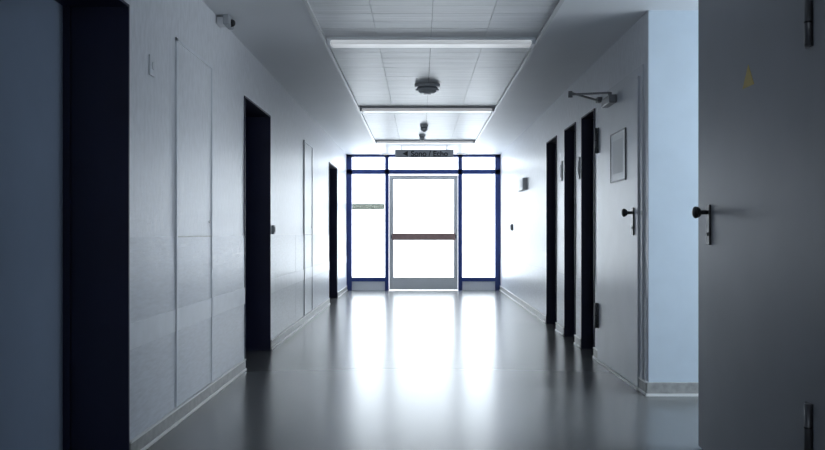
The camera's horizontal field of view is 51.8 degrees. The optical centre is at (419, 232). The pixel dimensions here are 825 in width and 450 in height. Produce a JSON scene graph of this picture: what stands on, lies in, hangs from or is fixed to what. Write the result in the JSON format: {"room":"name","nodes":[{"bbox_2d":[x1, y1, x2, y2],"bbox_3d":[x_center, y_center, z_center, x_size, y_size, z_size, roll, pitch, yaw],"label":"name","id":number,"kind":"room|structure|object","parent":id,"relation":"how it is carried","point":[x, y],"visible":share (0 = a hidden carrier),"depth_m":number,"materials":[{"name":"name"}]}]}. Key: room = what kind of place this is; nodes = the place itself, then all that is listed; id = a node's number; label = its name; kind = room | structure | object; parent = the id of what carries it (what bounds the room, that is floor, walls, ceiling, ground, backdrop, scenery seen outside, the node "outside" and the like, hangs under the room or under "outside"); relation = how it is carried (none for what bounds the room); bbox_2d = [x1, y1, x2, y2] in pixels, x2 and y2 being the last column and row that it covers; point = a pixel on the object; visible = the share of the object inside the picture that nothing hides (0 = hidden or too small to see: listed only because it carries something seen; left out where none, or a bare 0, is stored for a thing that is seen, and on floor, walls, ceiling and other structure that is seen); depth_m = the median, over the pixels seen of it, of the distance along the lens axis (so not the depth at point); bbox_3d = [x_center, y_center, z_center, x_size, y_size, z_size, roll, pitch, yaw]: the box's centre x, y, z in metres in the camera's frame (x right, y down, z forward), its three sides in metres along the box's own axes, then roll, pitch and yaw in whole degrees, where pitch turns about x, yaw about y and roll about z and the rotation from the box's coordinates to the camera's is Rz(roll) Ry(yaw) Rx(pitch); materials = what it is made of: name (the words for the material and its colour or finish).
{"room":"hospital interior","nodes":[
{"label":"hospital interior","id":0,"kind":"room"},
{"bbox_2d":[124,0,345,236],"bbox_3d":[-1.520,-0.190,5.680,0.400,2.440,19.360,0,0,0],"label":"wall","id":1,"kind":"structure","parent":0,"point":[155,25],"depth_m":5.62,"materials":[{"name":"paint"}]},
{"bbox_2d":[0,0,129,449],"bbox_3d":[-1.478,0.000,3.220,0.333,2.060,1.240,0,0,0],"label":"door","id":2,"kind":"structure","parent":1,"relation":"in","point":[65,64],"depth_m":3.81,"materials":[{"name":"blue paint"}]},
{"bbox_2d":[149,54,154,76],"bbox_3d":[-1.312,-0.820,4.170,0.016,0.100,0.080,0,0,0],"label":"nameplate","id":3,"kind":"object","parent":1,"relation":"attached to","point":[151,58],"visible":1,"depth_m":4.15,"materials":[{"name":"paint"}]},
{"bbox_2d":[175,37,212,407],"bbox_3d":[-1.314,-0.058,4.975,0.012,1.996,0.798,0,0,0],"label":"wall panel","id":4,"kind":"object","parent":1,"relation":"in","point":[193,74],"depth_m":4.93,"materials":[{"name":"paint"}]},
{"bbox_2d":[216,14,235,29],"bbox_3d":[-1.262,-1.377,5.550,0.115,0.065,0.160,0,0,0],"label":"security camera","id":5,"kind":"object","parent":1,"relation":"attached to","point":[226,20],"visible":1,"depth_m":5.50,"materials":[{"name":"white plastic"}]},
{"bbox_2d":[130,234,346,439],"bbox_3d":[-1.316,0.482,5.620,0.008,0.925,19.236,0,0,0],"label":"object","id":6,"kind":"structure","parent":1,"relation":"attached to","point":[152,259],"depth_m":5.44,"materials":[{"name":"paint"}]},
{"bbox_2d":[130,286,346,449],"bbox_3d":[-1.309,0.986,5.620,0.022,0.088,19.240,0,0,0],"label":"baseboard","id":7,"kind":"structure","parent":1,"relation":"attached to","point":[156,431],"depth_m":5.06,"materials":[{"name":"plastic"}]},
{"bbox_2d":[244,96,270,358],"bbox_3d":[-1.478,0.000,6.920,0.333,2.060,1.100,0,0,0],"label":"door","id":8,"kind":"structure","parent":1,"relation":"in","point":[257,122],"depth_m":7.46,"materials":[{"name":"blue paint"}]},
{"bbox_2d":[272,225,275,233],"bbox_3d":[-1.307,-0.030,7.600,0.026,0.080,0.080,0,0,0],"label":"light switch","id":9,"kind":"object","parent":1,"relation":"attached to","point":[273,226],"visible":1,"depth_m":7.56,"materials":[{"name":"white plastic"}]},
{"bbox_2d":[304,140,312,315],"bbox_3d":[-1.314,-0.058,10.000,0.012,1.996,0.728,0,0,0],"label":"door","id":10,"kind":"structure","parent":1,"relation":"in","point":[308,149],"depth_m":10.02,"materials":[{"name":"paint"}]},
{"bbox_2d":[329,162,336,297],"bbox_3d":[-1.478,0.000,12.900,0.333,2.060,1.200,0,0,0],"label":"door","id":11,"kind":"structure","parent":1,"relation":"in","point":[332,169],"depth_m":13.49,"materials":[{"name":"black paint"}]},
{"bbox_2d":[346,154,500,289],"bbox_3d":[0.063,-0.190,15.310,2.766,2.440,0.100,0,0,0],"label":"window","id":12,"kind":"structure","parent":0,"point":[353,283],"depth_m":15.26,"materials":[{"name":"blue paint"}]},
{"bbox_2d":[389,175,457,289],"bbox_3d":[0.062,-0.010,15.277,1.235,2.060,0.105,0,0,0],"label":"door","id":13,"kind":"structure","parent":12,"relation":"attached to","point":[395,283],"depth_m":15.28,"materials":[{"name":"metal"}]},
{"bbox_2d":[147,290,702,449],"bbox_3d":[1.000,1.090,5.655,6.000,0.120,19.910,0,0,0],"label":"floor","id":14,"kind":"structure","parent":0,"point":[373,369],"depth_m":5.56,"materials":[{"name":"plastic"}]},
{"bbox_2d":[202,0,697,153],"bbox_3d":[1.000,-1.510,5.655,6.000,0.200,19.910,0,0,0],"label":"ceiling","id":15,"kind":"structure","parent":0,"point":[282,35],"depth_m":6.84,"materials":[{"name":"paint"}]},
{"bbox_2d":[302,0,381,154],"bbox_3d":[-0.699,-1.417,5.680,0.026,0.026,19.360,0,0,0],"label":"trim","id":16,"kind":"structure","parent":15,"relation":"attached to","point":[306,3],"depth_m":6.90,"materials":[{"name":"metal"}]},
{"bbox_2d":[419,135,424,140],"bbox_3d":[0.030,-1.376,12.300,0.090,0.092,0.090,0,0,0],"label":"smoke detector","id":17,"kind":"object","parent":15,"relation":"attached to","point":[422,137],"visible":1,"depth_m":12.27,"materials":[{"name":"white plastic"}]},
{"bbox_2d":[395,147,452,157],"bbox_3d":[0.070,-1.331,13.998,0.960,0.182,0.033,0,0,0],"label":"direction sign","id":18,"kind":"object","parent":15,"relation":"hanging from","point":[401,153],"visible":1,"depth_m":13.98,"materials":[{"name":"metal"}]},
{"bbox_2d":[420,125,427,131],"bbox_3d":[0.055,-1.376,11.200,0.110,0.092,0.110,0,0,0],"label":"smoke detector","id":19,"kind":"object","parent":15,"relation":"attached to","point":[424,128],"visible":1,"depth_m":11.16,"materials":[{"name":"white plastic"}]},
{"bbox_2d":[375,140,474,143],"bbox_3d":[0.080,-1.397,13.050,1.520,0.049,0.160,0,0,0],"label":"fluorescent ceiling light","id":20,"kind":"object","parent":15,"relation":"attached to","point":[376,141],"visible":1,"depth_m":12.98,"materials":[{"name":"white plastic"}]},
{"bbox_2d":[360,107,494,112],"bbox_3d":[0.080,-1.397,9.650,1.520,0.049,0.160,0,0,0],"label":"fluorescent ceiling light","id":21,"kind":"object","parent":15,"relation":"attached to","point":[362,109],"visible":1,"depth_m":9.58,"materials":[{"name":"white plastic"}]},
{"bbox_2d":[415,82,439,94],"bbox_3d":[0.070,-1.376,8.150,0.240,0.092,0.240,0,0,0],"label":"smoke detector","id":22,"kind":"object","parent":15,"relation":"attached to","point":[428,88],"visible":1,"depth_m":8.07,"materials":[{"name":"white plastic"}]},
{"bbox_2d":[326,37,535,47],"bbox_3d":[0.080,-1.397,6.250,1.520,0.049,0.160,0,0,0],"label":"fluorescent ceiling light","id":23,"kind":"object","parent":15,"relation":"attached to","point":[335,42],"visible":1,"depth_m":6.18,"materials":[{"name":"white plastic"}]},
{"bbox_2d":[467,0,563,154],"bbox_3d":[0.859,-1.417,5.680,0.026,0.026,19.360,0,0,0],"label":"trim","id":24,"kind":"structure","parent":15,"relation":"attached to","point":[560,2],"depth_m":6.95,"materials":[{"name":"metal"}]},
{"bbox_2d":[501,11,647,380],"bbox_3d":[1.646,-0.190,10.375,0.400,2.440,9.970,0,0,0],"label":"wall","id":25,"kind":"structure","parent":0,"point":[525,157],"depth_m":8.94,"materials":[{"name":"paint"}]},
{"bbox_2d":[517,178,526,191],"bbox_3d":[1.413,-0.670,11.800,0.066,0.160,0.600,0,0,0],"label":"wall dispenser","id":26,"kind":"object","parent":25,"relation":"attached to","point":[521,183],"visible":1,"depth_m":11.61,"materials":[{"name":"white plastic"}]},
{"bbox_2d":[546,135,556,323],"bbox_3d":[1.605,0.000,9.325,0.333,2.060,0.710,0,0,0],"label":"door","id":27,"kind":"structure","parent":25,"relation":"in","point":[551,145],"depth_m":9.67,"materials":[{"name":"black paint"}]},
{"bbox_2d":[558,161,562,181],"bbox_3d":[1.438,-0.630,8.720,0.016,0.200,0.200,0,0,0],"label":"nameplate","id":28,"kind":"object","parent":25,"relation":"attached to","point":[560,164],"visible":1,"depth_m":8.66,"materials":[{"name":"white plastic"}]},
{"bbox_2d":[564,122,575,335],"bbox_3d":[1.605,0.000,8.180,0.333,2.060,0.600,0,0,0],"label":"door","id":29,"kind":"structure","parent":25,"relation":"in","point":[569,132],"depth_m":8.47,"materials":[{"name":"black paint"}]},
{"bbox_2d":[501,256,646,380],"bbox_3d":[1.444,0.677,10.320,0.004,0.535,9.800,0,0,0],"label":"trim","id":30,"kind":"structure","parent":25,"relation":"attached to","point":[526,281],"depth_m":10.43,"materials":[{"name":"white paint"}]},
{"bbox_2d":[500,286,647,394],"bbox_3d":[1.435,0.986,10.315,0.022,0.088,9.850,0,0,0],"label":"baseboard","id":31,"kind":"structure","parent":25,"relation":"attached to","point":[559,328],"depth_m":9.76,"materials":[{"name":"plastic"}]},
{"bbox_2d":[576,157,579,178],"bbox_3d":[1.438,-0.590,7.740,0.016,0.200,0.120,0,0,0],"label":"nameplate","id":32,"kind":"object","parent":25,"relation":"attached to","point":[578,158],"visible":1,"depth_m":7.70,"materials":[{"name":"white plastic"}]},
{"bbox_2d":[581,108,594,348],"bbox_3d":[1.605,0.000,7.305,0.333,2.060,0.570,0,0,0],"label":"door","id":33,"kind":"structure","parent":25,"relation":"in","point":[588,120],"depth_m":7.58,"materials":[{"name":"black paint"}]},
{"bbox_2d":[594,64,643,389],"bbox_3d":[1.395,-0.030,6.190,0.101,2.120,1.400,0,0,0],"label":"door","id":34,"kind":"structure","parent":25,"relation":"in","point":[619,306],"depth_m":5.98,"materials":[{"name":"grey laminate"}]},
{"bbox_2d":[568,91,616,107],"bbox_3d":[1.269,-1.008,6.455,0.330,0.125,0.610,0,0,0],"label":"door closer","id":35,"kind":"object","parent":34,"relation":"attached to","point":[611,99],"depth_m":6.29,"materials":[{"name":"metal"}]},
{"bbox_2d":[610,127,625,182],"bbox_3d":[1.420,-0.550,6.105,0.008,0.360,0.460,0,0,0],"label":"framed notice","id":36,"kind":"object","parent":34,"relation":"attached to","point":[617,139],"visible":1,"depth_m":6.08,"materials":[{"name":"paper"}]},
{"bbox_2d":[648,10,697,381],"bbox_3d":[1.647,-0.190,5.386,0.398,2.440,0.007,0,0,0],"label":"wall","id":37,"kind":"structure","parent":0,"point":[672,34],"depth_m":5.38,"materials":[{"name":"blue paint"}]},
{"bbox_3d":[2.823,-0.190,5.495,1.954,2.440,0.210,0,0,0],"label":"wall","id":38,"kind":"structure","parent":0,"visible":0},
{"bbox_2d":[645,382,697,395],"bbox_3d":[2.513,0.988,5.372,2.174,0.085,0.023,0,0,0],"label":"baseboard","id":39,"kind":"structure","parent":38,"relation":"attached to","point":[652,388],"depth_m":5.37,"materials":[{"name":"plastic"}]},
{"bbox_3d":[2.738,-0.190,2.715,2.125,2.440,0.230,0,0,0],"label":"wall","id":40,"kind":"structure","parent":0,"visible":0},
{"bbox_2d":[692,0,824,449],"bbox_3d":[1.458,-0.130,3.417,0.370,2.320,1.338,0,0,-3],"label":"door","id":41,"kind":"structure","parent":40,"relation":"in","point":[760,211],"depth_m":3.29,"materials":[{"name":"grey metal"}]},
{"bbox_2d":[743,65,753,88],"bbox_3d":[1.334,-0.640,3.455,0.002,0.090,0.120,0,0,0],"label":"warning sticker","id":42,"kind":"object","parent":41,"relation":"attached to","point":[748,81],"visible":1,"depth_m":3.45,"materials":[{"name":"yellow plastic"}]}
]}

